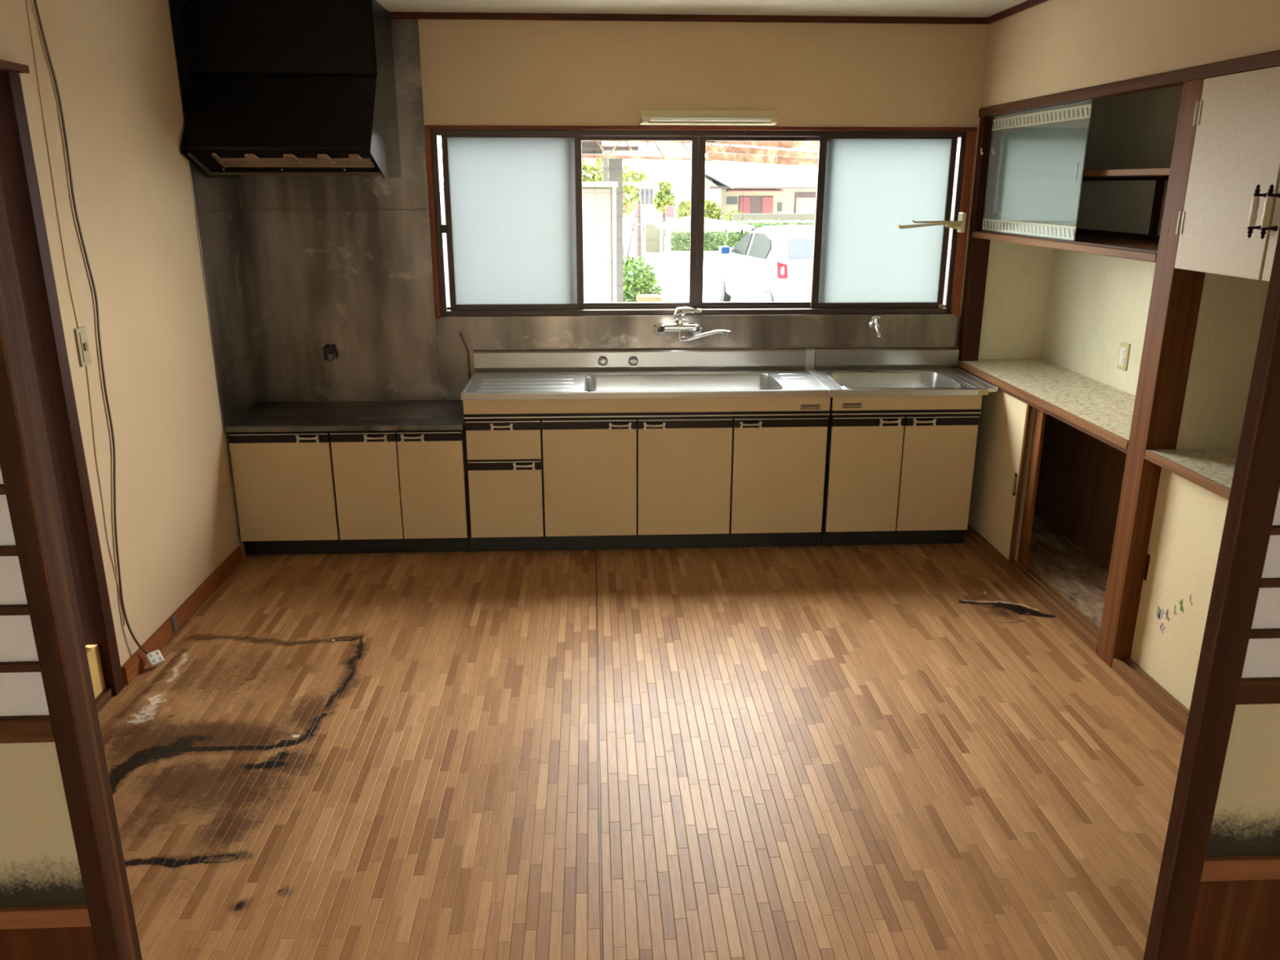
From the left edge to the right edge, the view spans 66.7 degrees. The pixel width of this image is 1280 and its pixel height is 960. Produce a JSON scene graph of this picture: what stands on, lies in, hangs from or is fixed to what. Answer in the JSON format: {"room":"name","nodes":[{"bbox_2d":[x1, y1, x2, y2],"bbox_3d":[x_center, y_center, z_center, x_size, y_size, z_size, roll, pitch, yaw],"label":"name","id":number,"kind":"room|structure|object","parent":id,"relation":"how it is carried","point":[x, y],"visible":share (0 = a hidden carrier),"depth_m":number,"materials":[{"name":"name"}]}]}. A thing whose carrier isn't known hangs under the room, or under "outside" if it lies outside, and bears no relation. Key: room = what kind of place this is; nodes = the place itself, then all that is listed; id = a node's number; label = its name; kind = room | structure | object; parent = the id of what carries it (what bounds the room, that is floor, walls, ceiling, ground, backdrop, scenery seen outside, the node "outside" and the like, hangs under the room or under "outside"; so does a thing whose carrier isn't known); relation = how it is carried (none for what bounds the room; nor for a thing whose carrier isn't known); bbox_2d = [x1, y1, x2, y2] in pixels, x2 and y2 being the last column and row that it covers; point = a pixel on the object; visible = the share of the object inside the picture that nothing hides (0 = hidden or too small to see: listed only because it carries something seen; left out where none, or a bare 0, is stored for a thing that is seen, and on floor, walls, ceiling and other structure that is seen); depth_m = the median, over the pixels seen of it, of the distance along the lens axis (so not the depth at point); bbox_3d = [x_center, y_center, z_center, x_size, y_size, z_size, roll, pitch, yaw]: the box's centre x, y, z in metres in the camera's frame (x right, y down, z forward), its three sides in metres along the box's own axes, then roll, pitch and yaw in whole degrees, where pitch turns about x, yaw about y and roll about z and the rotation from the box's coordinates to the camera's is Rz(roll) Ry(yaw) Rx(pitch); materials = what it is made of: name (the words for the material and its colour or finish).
{"room":"damaged room","nodes":[
{"label":"damaged room","id":0,"kind":"room"},
{"bbox_2d":[94,688,113,712],"bbox_3d":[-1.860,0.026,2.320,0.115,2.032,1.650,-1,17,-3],"label":"baseboard","id":1,"kind":"structure","parent":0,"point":[106,695],"depth_m":3.35,"materials":[{"name":"brown wood"}]},
{"bbox_2d":[85,644,105,698],"bbox_3d":[-1.881,0.658,3.331,0.038,0.169,0.079,-1,17,-3],"label":"plinth block","id":2,"kind":"object","parent":1,"relation":"on","point":[92,651],"visible":0.57,"depth_m":3.33,"materials":[{"name":"yellow paint"}]},
{"bbox_2d":[0,0,262,666],"bbox_3d":[-1.905,-0.502,3.072,0.120,2.600,3.600,-1,17,-3],"label":"wall","id":3,"kind":"structure","parent":0,"point":[113,61],"depth_m":3.59,"materials":[{"name":"beige paint"}]},
{"bbox_2d":[0,59,29,73],"bbox_3d":[-1.838,-0.969,2.061,0.130,0.022,1.732,-1,17,-3],"label":"trim","id":4,"kind":"structure","parent":3,"relation":"attached to","point":[4,64],"depth_m":2.82,"materials":[{"name":"brown wood"}]},
{"bbox_2d":[0,70,124,695],"bbox_3d":[-1.893,-0.226,3.136,0.122,2.035,0.060,-1,17,-3],"label":"trim","id":5,"kind":"structure","parent":3,"relation":"attached to","point":[18,173],"depth_m":3.08,"materials":[{"name":"brown wood"}]},
{"bbox_2d":[0,249,132,959],"bbox_3d":[-1.283,0.296,1.423,0.885,2.002,0.032,-1,17,-3],"label":"lattice door","id":6,"kind":"structure","parent":3,"relation":"in","point":[60,899],"depth_m":1.47,"materials":[{"name":"brown wood"}]},
{"bbox_2d":[0,177,142,959],"bbox_3d":[-1.289,0.286,1.456,0.887,2.002,0.032,-1,17,-3],"label":"lattice door","id":7,"kind":"structure","parent":3,"relation":"in","point":[6,242],"depth_m":1.43,"materials":[{"name":"brown wood"}]},
{"bbox_2d":[25,0,125,625],"bbox_3d":[-1.849,-0.554,3.175,0.004,2.240,0.064,-1,17,-3],"label":"wire","id":8,"kind":"object","parent":3,"relation":"attached to","point":[25,0],"visible":1,"depth_m":3.16,"materials":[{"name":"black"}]},
{"bbox_2d":[74,326,92,367],"bbox_3d":[-1.844,-0.443,3.228,0.016,0.127,0.068,-1,17,-3],"label":"wall switch","id":9,"kind":"object","parent":3,"relation":"attached to","point":[81,334],"visible":1,"depth_m":3.22,"materials":[{"name":"beige plastic"}]},
{"bbox_2d":[33,0,164,667],"bbox_3d":[-1.808,-0.486,3.265,0.091,2.437,0.170,-1,17,-3],"label":"extension cord","id":10,"kind":"object","parent":3,"relation":"attached to","point":[154,658],"visible":1,"depth_m":3.33,"materials":[{"name":"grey plastic"}]},
{"bbox_2d":[171,615,177,632],"bbox_3d":[-1.848,0.572,3.862,0.004,0.063,0.030,-1,17,-3],"label":"metal plate","id":11,"kind":"object","parent":3,"relation":"attached to","point":[174,619],"visible":1,"depth_m":3.86,"materials":[{"name":"grey metal"}]},
{"bbox_2d":[120,546,243,684],"bbox_3d":[-1.869,0.525,4.043,0.018,0.072,1.205,-1,17,-3],"label":"baseboard","id":12,"kind":"structure","parent":3,"relation":"attached to","point":[131,668],"depth_m":3.94,"materials":[{"name":"brown wood"}]},
{"bbox_2d":[182,0,1048,24],"bbox_3d":[-0.046,-1.637,2.823,3.600,0.028,3.600,-1,17,-3],"label":"trim","id":13,"kind":"structure","parent":3,"relation":"attached to","point":[1028,4],"depth_m":4.54,"materials":[{"name":"brown wood"}]},
{"bbox_2d":[440,157,626,187],"bbox_3d":[0.585,-32.427,105.257,75.400,5.794,30.000,-1,17,-3],"label":"hillside","id":14,"kind":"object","parent":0,"point":[588,175],"visible":0.01,"depth_m":110.44,"materials":[{"name":"green plant"}]},
{"bbox_2d":[237,19,988,501],"bbox_3d":[0.051,-1.069,4.947,4.220,2.600,0.120,-1,17,-3],"label":"wall","id":15,"kind":"structure","parent":0,"point":[474,72],"depth_m":4.63,"materials":[{"name":"beige paint"}]},
{"bbox_2d":[168,0,960,427],"bbox_3d":[-0.123,-1.208,4.545,3.598,1.795,0.588,-1,17,-3],"label":"backsplash","id":16,"kind":"structure","parent":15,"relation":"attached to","point":[307,263],"depth_m":4.83,"materials":[{"name":"silver metal"}]},
{"bbox_2d":[180,0,401,177],"bbox_3d":[-1.522,-1.706,4.260,0.775,0.731,0.652,-1,17,-3],"label":"range hood","id":17,"kind":"object","parent":16,"relation":"attached to","point":[277,86],"visible":1,"depth_m":4.12,"materials":[{"name":"black metal"}]},
{"bbox_2d":[322,343,337,361],"bbox_3d":[-1.564,-0.643,4.910,0.068,0.086,0.026,-1,17,-3],"label":"outlet","id":18,"kind":"object","parent":16,"relation":"attached to","point":[329,352],"visible":1,"depth_m":4.90,"materials":[{"name":"black plastic"}]},
{"bbox_2d":[653,306,730,341],"bbox_3d":[0.270,-0.788,4.889,0.430,0.172,0.189,6,18,20],"label":"mixer tap","id":19,"kind":"object","parent":16,"relation":"attached to","point":[695,329],"visible":1,"depth_m":4.86,"materials":[{"name":"silver metal"}]},
{"bbox_2d":[868,315,880,337],"bbox_3d":[1.205,-0.786,4.967,0.048,0.101,0.102,-1,17,-3],"label":"tap","id":20,"kind":"object","parent":16,"relation":"attached to","point":[873,323],"visible":1,"depth_m":4.96,"materials":[{"name":"silver metal"}]},
{"bbox_2d":[871,321,880,337],"bbox_3d":[1.206,-0.770,4.969,0.030,0.071,0.097,-2,17,-6],"label":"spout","id":21,"kind":"object","parent":20,"relation":"on","point":[875,325],"depth_m":4.94,"materials":[{"name":"silver metal"}]},
{"bbox_2d":[424,124,977,319],"bbox_3d":[0.308,-1.288,4.893,2.680,0.919,0.142,-1,17,-3],"label":"window","id":22,"kind":"structure","parent":15,"relation":"in","point":[513,226],"depth_m":4.87,"materials":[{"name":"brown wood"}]},
{"bbox_2d":[897,212,966,232],"bbox_3d":[1.415,-1.248,4.727,0.492,0.097,0.061,-11,20,-32],"label":"towel rack","id":23,"kind":"object","parent":22,"relation":"attached to","point":[959,225],"visible":1,"depth_m":4.79,"materials":[{"name":"beige plastic"}]},
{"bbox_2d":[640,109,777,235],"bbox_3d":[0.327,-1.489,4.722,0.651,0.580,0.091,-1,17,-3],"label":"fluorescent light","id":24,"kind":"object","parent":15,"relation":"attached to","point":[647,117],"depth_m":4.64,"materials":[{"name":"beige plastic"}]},
{"bbox_2d":[642,115,648,122],"bbox_3d":[0.026,-1.712,4.616,0.028,0.030,0.047,-1,17,-3],"label":"socket","id":25,"kind":"object","parent":24,"relation":"attached to","point":[645,118],"depth_m":4.59,"materials":[{"name":"beige plastic"}]},
{"bbox_2d":[770,116,777,123],"bbox_3d":[0.639,-1.720,4.645,0.028,0.030,0.047,-1,17,-3],"label":"socket","id":26,"kind":"object","parent":24,"relation":"attached to","point":[773,119],"depth_m":4.62,"materials":[{"name":"beige plastic"}]},
{"bbox_2d":[957,116,993,369],"bbox_3d":[1.708,-0.793,5.021,0.090,2.032,0.061,-1,17,-3],"label":"trim","id":27,"kind":"structure","parent":15,"relation":"attached to","point":[978,249],"depth_m":4.91,"materials":[{"name":"brown wood"}]},
{"bbox_2d":[97,532,1184,959],"bbox_3d":[-0.087,0.733,3.489,3.758,0.001,3.700,-1,17,-3],"label":"floor","id":28,"kind":"structure","parent":0,"point":[862,752],"depth_m":3.00,"materials":[{"name":"wood"}]},
{"bbox_2d":[227,424,471,555],"bbox_3d":[-1.374,-0.003,4.824,1.079,0.622,0.570,-1,17,-3],"label":"base cabinet","id":29,"kind":"object","parent":28,"relation":"on","point":[330,491],"visible":0.97,"depth_m":4.57,"materials":[{"name":"beige wood"}]},
{"bbox_2d":[224,400,464,432],"bbox_3d":[-1.373,-0.318,4.737,1.080,0.029,0.554,-1,17,-3],"label":"countertop","id":30,"kind":"structure","parent":29,"relation":"on","point":[381,415],"depth_m":4.65,"materials":[{"name":"silver metal"}]},
{"bbox_2d":[462,396,830,551],"bbox_3d":[0.026,-0.089,4.870,1.715,0.764,0.570,-1,17,-3],"label":"base cabinet","id":31,"kind":"object","parent":28,"relation":"on","point":[697,472],"visible":1,"depth_m":4.62,"materials":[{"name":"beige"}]},
{"bbox_2d":[460,347,839,399],"bbox_3d":[0.040,-0.459,4.765,1.751,0.279,0.563,-1,17,-3],"label":"sink","id":32,"kind":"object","parent":31,"relation":"on","point":[547,374],"depth_m":4.93,"materials":[{"name":"silver metal"}]},
{"bbox_2d":[460,369,828,399],"bbox_3d":[0.025,-0.470,4.750,1.719,0.033,0.533,-1,17,-3],"label":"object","id":33,"kind":"structure","parent":32,"relation":"on","point":[472,390],"depth_m":4.57,"materials":[{"name":"silver metal"}]},
{"bbox_2d":[584,373,782,391],"bbox_3d":[0.200,-0.395,4.741,0.936,0.171,0.416,-1,17,-3],"label":"basin","id":34,"kind":"object","parent":32,"relation":"in","point":[716,382],"depth_m":4.91,"materials":[{"name":"silver metal"}]},
{"bbox_2d":[820,395,982,545],"bbox_3d":[1.247,-0.105,4.928,0.718,0.764,0.570,-1,17,-3],"label":"base cabinet","id":35,"kind":"object","parent":28,"relation":"on","point":[900,469],"visible":0.99,"depth_m":4.67,"materials":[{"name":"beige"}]},
{"bbox_2d":[813,346,998,396],"bbox_3d":[1.292,-0.475,4.826,0.756,0.277,0.561,-1,17,-3],"label":"countertop","id":36,"kind":"structure","parent":35,"relation":"on","point":[918,371],"depth_m":5.00,"materials":[{"name":"silver metal"}]},
{"bbox_2d":[826,370,962,389],"bbox_3d":[1.242,-0.414,4.807,0.586,0.171,0.431,-1,17,-3],"label":"basin","id":37,"kind":"object","parent":36,"relation":"in","point":[904,379],"depth_m":4.99,"materials":[{"name":"silver metal"}]},
{"bbox_2d":[1111,467,1228,735],"bbox_3d":[2.009,0.540,2.741,0.447,0.803,1.576,-1,17,-3],"label":"base cabinet","id":38,"kind":"object","parent":28,"relation":"on","point":[1188,519],"visible":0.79,"depth_m":3.30,"materials":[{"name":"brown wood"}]},
{"bbox_2d":[1155,606,1163,619],"bbox_3d":[1.816,0.466,3.398,0.001,0.045,0.040,-1,17,-3],"label":"sticker","id":39,"kind":"object","parent":38,"relation":"attached to","point":[1159,614],"visible":1,"depth_m":3.40,"materials":[{"name":"grey"}]},
{"bbox_2d":[1160,622,1164,633],"bbox_3d":[1.817,0.514,3.382,0.001,0.037,0.031,-1,17,-3],"label":"sticker","id":40,"kind":"object","parent":38,"relation":"attached to","point":[1162,627],"visible":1,"depth_m":3.38,"materials":[{"name":"pink"}]},
{"bbox_2d":[1164,608,1169,621],"bbox_3d":[1.818,0.464,3.351,0.001,0.038,0.030,-1,17,-3],"label":"sticker","id":41,"kind":"object","parent":38,"relation":"attached to","point":[1166,612],"visible":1,"depth_m":3.35,"materials":[{"name":"grey paper"}]},
{"bbox_2d":[1179,599,1183,612],"bbox_3d":[1.822,0.420,3.270,0.001,0.042,0.031,-1,17,-3],"label":"sticker","id":42,"kind":"object","parent":38,"relation":"attached to","point":[1181,608],"visible":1,"depth_m":3.27,"materials":[{"name":"green"}]},
{"bbox_2d":[1144,448,1238,500],"bbox_3d":[2.008,0.136,2.618,0.449,0.034,1.576,-1,17,-3],"label":"countertop","id":43,"kind":"structure","parent":38,"relation":"on","point":[1211,469],"depth_m":3.19,"materials":[{"name":"laminate"}]},
{"bbox_2d":[622,217,746,302],"bbox_3d":[5.700,-13.156,51.469,70.000,0.200,94.500,-1,17,-3],"label":"ground","id":44,"kind":"structure","parent":0,"point":[672,270],"depth_m":27.57,"materials":[{"name":"grey concrete"}]},
{"bbox_2d":[442,182,617,306],"bbox_3d":[-1.061,-1.364,8.348,1.730,2.285,0.940,-1,17,-3],"label":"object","id":45,"kind":"object","parent":44,"relation":"on","point":[598,204],"visible":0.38,"depth_m":7.77,"materials":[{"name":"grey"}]},
{"bbox_2d":[582,158,636,216],"bbox_3d":[-1.304,-6.645,24.071,2.483,3.252,1.715,-1,17,-3],"label":"tree","id":46,"kind":"object","parent":44,"relation":"on","point":[588,168],"visible":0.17,"depth_m":23.64,"materials":[{"name":"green plant"}]},
{"bbox_2d":[622,193,643,266],"bbox_3d":[-0.307,-4.240,18.136,0.687,2.110,0.592,-5,18,-15],"label":"bare shrub","id":47,"kind":"object","parent":44,"relation":"on","point":[638,205],"visible":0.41,"depth_m":18.01,"materials":[{"name":"grey plant"}]},
{"bbox_2d":[622,168,648,257],"bbox_3d":[-0.239,-8.148,29.926,0.988,2.726,0.905,-1,17,-3],"label":"tree","id":48,"kind":"object","parent":44,"relation":"on","point":[635,176],"visible":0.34,"depth_m":29.82,"materials":[{"name":"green plant"}]},
{"bbox_2d":[627,227,644,252],"bbox_3d":[-0.069,-8.414,34.065,0.740,0.830,0.050,-1,17,-3],"label":"gate","id":49,"kind":"object","parent":44,"relation":"on","point":[628,228],"visible":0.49,"depth_m":34.04,"materials":[{"name":"grey paint"}]},
{"bbox_2d":[623,252,658,257],"bbox_3d":[0.006,-7.526,32.534,1.080,0.019,2.200,-1,17,-3],"label":"kerb","id":50,"kind":"object","parent":44,"relation":"on","point":[646,255],"visible":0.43,"depth_m":32.39,"materials":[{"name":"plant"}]},
{"bbox_2d":[622,255,662,302],"bbox_3d":[-0.090,-3.429,17.235,1.012,1.073,0.726,-1,17,-3],"label":"bush","id":51,"kind":"object","parent":44,"relation":"on","point":[642,280],"visible":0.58,"depth_m":17.02,"materials":[{"name":"green plant"}]},
{"bbox_2d":[622,180,666,217],"bbox_3d":[0.323,-21.117,72.841,4.300,2.600,6.500,-1,17,-3],"label":"house","id":52,"kind":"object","parent":44,"relation":"on","point":[646,195],"visible":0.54,"depth_m":70.24,"materials":[{"name":"beige paint"}]},
{"bbox_2d":[636,294,662,302],"bbox_3d":[0.155,-2.961,16.767,0.420,0.450,0.300,-1,17,-3],"label":"plant pot","id":53,"kind":"object","parent":44,"relation":"on","point":[640,298],"visible":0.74,"depth_m":16.58,"materials":[{"name":"brown ceramic"}]},
{"bbox_2d":[644,223,664,253],"bbox_3d":[0.512,-8.453,33.953,0.650,0.970,0.600,-1,17,-3],"label":"stone wall","id":54,"kind":"structure","parent":44,"relation":"on","point":[652,234],"depth_m":33.68,"materials":[{"name":"grey"}]},
{"bbox_2d":[652,180,675,237],"bbox_3d":[1.063,-12.117,43.455,1.082,2.461,0.968,-1,17,-3],"label":"tree","id":55,"kind":"object","parent":44,"relation":"on","point":[659,202],"visible":0.87,"depth_m":43.14,"materials":[{"name":"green plant"}]},
{"bbox_2d":[657,142,676,220],"bbox_3d":[1.435,-14.823,47.743,1.984,5.165,0.590,-4,17,-12],"label":"utility pole","id":56,"kind":"object","parent":44,"relation":"on","point":[670,163],"visible":0.42,"depth_m":47.59,"materials":[{"name":"grey concrete"}]},
{"bbox_2d":[668,229,670,251],"bbox_3d":[1.038,-8.485,34.430,0.036,0.730,0.080,-1,17,-3],"label":"post","id":57,"kind":"object","parent":44,"relation":"on","point":[668,229],"depth_m":34.43,"materials":[{"name":"white"}]},
{"bbox_2d":[665,205,674,221],"bbox_3d":[1.042,-9.366,34.163,0.287,0.498,0.080,-1,17,-3],"label":"road sign","id":58,"kind":"object","parent":44,"relation":"on","point":[668,211],"depth_m":34.11,"materials":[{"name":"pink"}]},
{"bbox_2d":[662,300,683,302],"bbox_3d":[0.574,-2.919,16.802,0.340,0.350,0.300,-1,17,-3],"label":"plant pot","id":59,"kind":"object","parent":44,"relation":"on","point":[663,300],"visible":0.21,"depth_m":16.76,"materials":[{"name":"grey stone"}]},
{"bbox_2d":[622,159,734,188],"bbox_3d":[3.318,-26.480,87.323,9.800,4.450,5.200,-1,17,-3],"label":"house","id":60,"kind":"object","parent":44,"relation":"on","point":[655,171],"visible":0.24,"depth_m":85.20,"materials":[{"name":"beige paint"}]},
{"bbox_2d":[675,199,690,218],"bbox_3d":[2.484,-14.571,53.237,1.105,1.548,1.119,10,20,30],"label":"tree","id":61,"kind":"object","parent":44,"relation":"on","point":[685,207],"visible":0.48,"depth_m":52.90,"materials":[{"name":"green plant"}]},
{"bbox_2d":[667,229,728,251],"bbox_3d":[2.093,-8.648,34.950,2.192,0.865,0.852,-1,17,-3],"label":"hedge","id":62,"kind":"object","parent":44,"relation":"on","point":[713,239],"visible":0.6,"depth_m":34.65,"materials":[{"name":"green plant"}]},
{"bbox_2d":[581,140,818,302],"bbox_3d":[0.278,-2.315,10.597,4.202,2.800,3.380,-1,17,-3],"label":"carport","id":63,"kind":"object","parent":44,"relation":"on","point":[615,154],"visible":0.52,"depth_m":9.02,"materials":[{"name":"metal"}]},
{"bbox_2d":[655,215,754,257],"bbox_3d":[2.121,-8.108,32.309,3.100,1.270,1.700,-1,17,-3],"label":"canopy","id":64,"kind":"object","parent":44,"relation":"on","point":[683,223],"visible":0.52,"depth_m":31.41,"materials":[{"name":"grey paint"}]},
{"bbox_2d":[704,198,723,220],"bbox_3d":[3.765,-14.608,53.295,1.592,1.582,1.148,-1,17,-3],"label":"tree","id":65,"kind":"object","parent":44,"relation":"on","point":[710,207],"visible":0.55,"depth_m":52.99,"materials":[{"name":"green plant"}]},
{"bbox_2d":[725,210,744,221],"bbox_3d":[5.487,-14.905,55.385,1.239,0.978,1.122,4,17,14],"label":"tree","id":66,"kind":"object","parent":44,"relation":"on","point":[729,216],"visible":0.3,"depth_m":55.17,"materials":[{"name":"yellow plant"}]},
{"bbox_2d":[662,167,817,220],"bbox_3d":[9.809,-18.057,61.598,16.700,3.300,10.100,-1,17,-3],"label":"house","id":67,"kind":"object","parent":44,"relation":"on","point":[766,190],"visible":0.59,"depth_m":58.08,"materials":[{"name":"beige paint"}]},
{"bbox_2d":[739,196,750,213],"bbox_3d":[6.257,-16.261,58.047,0.620,1.220,0.060,-1,17,-3],"label":"shutter","id":68,"kind":"object","parent":67,"relation":"hanging from","point":[744,204],"depth_m":57.98,"materials":[{"name":"pink"}]},
{"bbox_2d":[761,196,773,213],"bbox_3d":[7.605,-16.279,58.111,0.620,1.220,0.060,-1,17,-3],"label":"shutter","id":69,"kind":"object","parent":67,"relation":"hanging from","point":[766,202],"depth_m":58.05,"materials":[{"name":"pink metal"}]},
{"bbox_2d":[726,227,757,247],"bbox_3d":[3.431,-9.195,36.947,3.315,0.768,0.850,-1,17,-3],"label":"hedge","id":70,"kind":"object","parent":44,"relation":"on","point":[735,236],"visible":0.15,"depth_m":36.65,"materials":[{"name":"green plant"}]},
{"bbox_2d":[715,225,814,302],"bbox_3d":[2.627,-3.894,17.877,1.932,1.586,3.612,-4,17,-13],"label":"car","id":71,"kind":"object","parent":44,"relation":"on","point":[774,263],"visible":0.72,"depth_m":16.66,"materials":[{"name":"white paint"}]},
{"bbox_2d":[719,246,729,253],"bbox_3d":[1.587,-4.327,18.303,0.168,0.136,0.189,-4,17,-13],"label":"mirror","id":72,"kind":"object","parent":71,"relation":"attached to","point":[722,250],"depth_m":18.22,"materials":[{"name":"blue mirror"}]},
{"bbox_2d":[776,260,787,279],"bbox_3d":[2.353,-3.485,16.097,0.185,0.294,0.126,1,17,3],"label":"tail light","id":73,"kind":"object","parent":71,"relation":"attached to","point":[782,265],"depth_m":16.09,"materials":[{"name":"red plastic"}]},
{"bbox_2d":[721,218,814,228],"bbox_3d":[5.419,-11.998,46.190,6.211,0.773,0.952,-1,17,-3],"label":"hedge","id":74,"kind":"object","parent":44,"relation":"on","point":[756,224],"visible":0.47,"depth_m":45.87,"materials":[{"name":"green plant"}]},
{"bbox_2d":[732,213,814,222],"bbox_3d":[7.532,-13.753,51.722,5.300,0.800,0.150,-1,17,-3],"label":"wall","id":75,"kind":"structure","parent":44,"relation":"on","point":[753,217],"depth_m":51.56,"materials":[{"name":"grey stone"}]},
{"bbox_2d":[375,0,1027,17],"bbox_3d":[0.166,-1.731,2.869,4.270,0.125,3.720,-1,17,-3],"label":"ceiling","id":76,"kind":"structure","parent":0,"point":[917,8],"depth_m":4.34,"materials":[{"name":"paper"}]},
{"bbox_2d":[977,84,1182,395],"bbox_3d":[2.019,-0.461,3.297,0.360,2.400,3.579,-1,17,-3],"label":"wall","id":77,"kind":"structure","parent":0,"point":[1073,311],"depth_m":4.52,"materials":[{"name":"beige paint"}]},
{"bbox_2d":[972,99,1169,262],"bbox_3d":[1.923,-1.255,4.027,0.447,0.566,1.696,-1,17,-3],"label":"upper cabinet","id":78,"kind":"object","parent":77,"relation":"attached to","point":[1036,172],"visible":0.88,"depth_m":4.14,"materials":[{"name":"brown wood"}]},
{"bbox_2d":[1082,168,1169,177],"bbox_3d":[1.972,-1.268,4.025,0.345,0.024,1.696,-1,17,-3],"label":"shelf","id":79,"kind":"object","parent":78,"relation":"attached to","point":[1144,172],"depth_m":3.70,"materials":[{"name":"brown wood"}]},
{"bbox_2d":[1116,342,1130,371],"bbox_3d":[2.138,-0.547,4.304,0.014,0.120,0.073,-1,17,-3],"label":"wall switch","id":80,"kind":"object","parent":77,"relation":"attached to","point":[1124,349],"visible":1,"depth_m":4.29,"materials":[{"name":"beige plastic"}]},
{"bbox_2d":[1174,66,1279,281],"bbox_3d":[1.985,-0.732,2.302,0.500,0.583,1.678,-1,17,-3],"label":"upper cabinet","id":81,"kind":"object","parent":77,"relation":"attached to","point":[1228,224],"visible":1,"depth_m":2.86,"materials":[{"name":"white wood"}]},
{"bbox_2d":[981,0,1279,107],"bbox_3d":[2.025,-0.554,3.259,0.550,2.600,3.600,-1,17,-3],"label":"wall","id":82,"kind":"structure","parent":0,"point":[1051,46],"depth_m":3.55,"materials":[{"name":"beige paint"}]},
{"bbox_2d":[978,49,1279,117],"bbox_3d":[1.770,-1.272,3.035,0.062,0.040,3.574,-1,17,-3],"label":"trim","id":83,"kind":"structure","parent":82,"relation":"attached to","point":[1271,59],"depth_m":3.33,"materials":[{"name":"brown wood"}]},
{"bbox_2d":[1142,226,1279,959],"bbox_3d":[1.349,0.250,1.583,0.872,2.002,0.030,-1,17,-3],"label":"lattice door","id":84,"kind":"structure","parent":82,"relation":"in","point":[1217,895],"depth_m":1.61,"materials":[{"name":"brown wood"}]},
{"bbox_2d":[1176,272,1269,448],"bbox_3d":[2.026,-0.492,3.314,0.344,2.450,0.106,-1,17,-3],"label":"wall","id":85,"kind":"structure","parent":0,"point":[1231,313],"depth_m":3.28,"materials":[{"name":"beige paint"}]},
{"bbox_2d":[1096,78,1205,668],"bbox_3d":[1.799,-0.296,3.364,0.110,2.045,0.112,-1,17,-3],"label":"wooden post","id":86,"kind":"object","parent":85,"relation":"attached to","point":[1175,297],"depth_m":3.33,"materials":[{"name":"brown wood"}]},
{"bbox_3d":[0.141,0.755,3.560,4.220,0.077,3.800,-1,17,-3],"label":"floor","id":87,"kind":"structure","parent":0,"visible":0},
{"bbox_2d":[961,368,1127,653],"bbox_3d":[1.922,0.027,4.416,0.447,0.812,1.696,-1,17,-3],"label":"base cabinet","id":88,"kind":"object","parent":87,"relation":"on","point":[1046,488],"visible":0.46,"depth_m":4.54,"materials":[{"name":"brown wood"}]},
{"bbox_2d":[957,358,1135,449],"bbox_3d":[1.922,-0.373,4.295,0.449,0.034,1.696,-1,17,-3],"label":"countertop","id":89,"kind":"structure","parent":88,"relation":"on","point":[1104,411],"depth_m":4.27,"materials":[{"name":"laminate"}]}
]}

